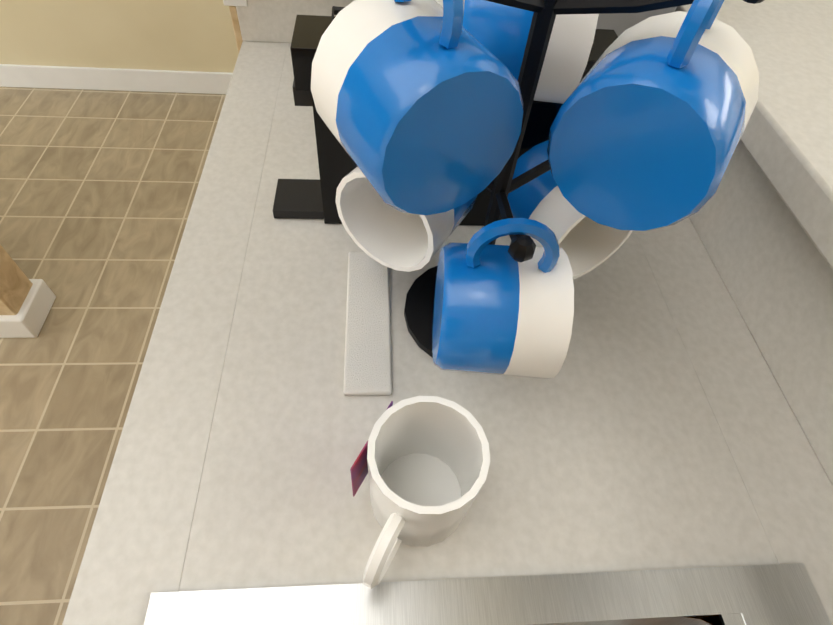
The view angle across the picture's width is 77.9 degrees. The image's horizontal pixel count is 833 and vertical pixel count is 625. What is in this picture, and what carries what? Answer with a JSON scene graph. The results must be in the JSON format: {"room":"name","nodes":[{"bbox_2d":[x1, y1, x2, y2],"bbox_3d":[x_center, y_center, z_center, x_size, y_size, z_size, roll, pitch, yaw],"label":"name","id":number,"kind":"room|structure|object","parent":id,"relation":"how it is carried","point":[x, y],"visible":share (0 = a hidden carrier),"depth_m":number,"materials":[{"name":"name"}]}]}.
{"room":"kitchen","nodes":[
{"label":"kitchen","id":0,"kind":"room"},
{"bbox_2d":[0,244,55,337],"bbox_3d":[-1.745,-0.313,1.099,1.345,1.090,0.210,0,53,-5],"label":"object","id":1,"kind":"structure","parent":0,"point":[26,303],"depth_m":1.50,"materials":[{"name":"wood"},{"name":"white painted trim"}]},
{"bbox_2d":[0,87,225,624],"bbox_3d":[-1.524,0.432,1.278,4.215,0.060,3.780,0,53,-5],"label":"floor","id":2,"kind":"structure","parent":0,"point":[98,188],"depth_m":1.69,"materials":[{"name":"beige tile"}]},
{"bbox_2d":[62,0,832,624],"bbox_3d":[0.264,0.131,0.285,1.029,2.123,2.010,0,53,-5],"label":"kitchen counter","id":3,"kind":"object","parent":2,"relation":"on","point":[662,448],"visible":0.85,"depth_m":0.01,"materials":[{"name":"grey stone"}]},
{"bbox_2d":[343,252,391,395],"bbox_3d":[-0.050,0.004,0.534,0.045,0.007,0.180,0,53,-5],"label":"cloth","id":4,"kind":"object","parent":3,"relation":"on","point":[367,366],"visible":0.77,"depth_m":0.52,"materials":[{"name":"white fabric"}]},
{"bbox_2d":[350,396,489,588],"bbox_3d":[0.000,0.134,0.381,0.095,0.100,0.122,0,53,-5],"label":"cup","id":5,"kind":"object","parent":3,"relation":"on","point":[423,462],"visible":1,"depth_m":0.38,"materials":[{"name":"white ceramic"}]},
{"bbox_2d":[273,6,617,225],"bbox_3d":[0.015,-0.201,0.562,0.360,0.216,0.075,0,53,-5],"label":"machine","id":6,"kind":"object","parent":3,"relation":"on","point":[305,199],"visible":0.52,"depth_m":0.53,"materials":[{"name":"plastic"}]},
{"bbox_2d":[404,0,763,357],"bbox_3d":[0.070,-0.118,0.389,0.198,0.398,0.216,0,53,-5],"label":"mug tree","id":7,"kind":"object","parent":3,"relation":"on","point":[419,307],"visible":0.44,"depth_m":0.34,"materials":[{"name":"black metal"}]},
{"bbox_2d":[335,167,476,271],"bbox_3d":[-0.004,-0.119,0.461,0.104,0.146,0.090,28,56,16],"label":"mug","id":8,"kind":"object","parent":7,"relation":"hanging from","point":[378,229],"visible":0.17,"depth_m":0.49,"materials":[{"name":"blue ceramic"}]},
{"bbox_2d":[311,0,522,214],"bbox_3d":[0.002,-0.137,0.299,0.104,0.146,0.090,-21,58,-19],"label":"mug","id":9,"kind":"object","parent":7,"relation":"hanging from","point":[419,106],"visible":1,"depth_m":0.28,"materials":[{"name":"blue ceramic"}]},
{"bbox_2d":[432,218,573,378],"bbox_3d":[0.063,-0.015,0.388,0.090,0.146,0.104,4,53,-2],"label":"mug","id":10,"kind":"object","parent":7,"relation":"hanging from","point":[499,310],"visible":0.98,"depth_m":0.36,"materials":[{"name":"blue ceramic"}]},
{"bbox_2d":[462,0,598,103],"bbox_3d":[0.078,-0.231,0.376,0.090,0.146,0.104,4,53,-2],"label":"mug","id":11,"kind":"object","parent":7,"relation":"hanging from","point":[500,32],"visible":0.46,"depth_m":0.35,"materials":[{"name":"blue ceramic"}]},
{"bbox_2d":[507,140,632,278],"bbox_3d":[0.139,-0.109,0.465,0.104,0.146,0.090,-21,58,-19],"label":"mug","id":12,"kind":"object","parent":7,"relation":"hanging from","point":[586,244],"visible":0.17,"depth_m":0.46,"materials":[{"name":"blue ceramic"}]},
{"bbox_2d":[547,0,758,230],"bbox_3d":[0.145,-0.127,0.304,0.104,0.146,0.090,28,56,16],"label":"mug","id":13,"kind":"object","parent":7,"relation":"hanging from","point":[649,124],"visible":1,"depth_m":0.28,"materials":[{"name":"blue ceramic"}]},
{"bbox_3d":[0.084,-0.337,0.763,0.408,0.068,0.317,0,53,-5],"label":"drawer","id":14,"kind":"object","parent":3,"relation":"on","visible":0},
{"bbox_2d":[596,7,675,36],"bbox_3d":[0.150,-0.467,0.614,0.281,0.333,0.248,0,53,-5],"label":"coffee maker","id":15,"kind":"object","parent":14,"relation":"on","point":[619,24],"visible":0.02,"depth_m":0.59,"materials":[{"name":"grey plastic"}]},
{"bbox_2d":[435,0,442,6],"bbox_3d":[0.050,-0.420,0.668,0.099,0.098,0.123,0,53,-5],"label":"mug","id":16,"kind":"object","parent":15,"relation":"on","point":[440,2],"depth_m":0.66,"materials":[{"name":"white ceramic"}]},
{"bbox_2d":[0,0,238,72],"bbox_3d":[-0.048,-1.889,1.396,7.180,2.740,0.120,0,53,-5],"label":"wall","id":17,"kind":"structure","parent":0,"point":[186,35],"depth_m":2.16,"materials":[{"name":"paint"}]},
{"bbox_2d":[0,64,232,93],"bbox_3d":[-1.514,-1.042,2.289,4.410,0.100,0.014,0,53,-5],"label":"baseboard","id":18,"kind":"structure","parent":17,"relation":"attached to","point":[67,77],"depth_m":2.28,"materials":[{"name":"white wood"}]}
]}

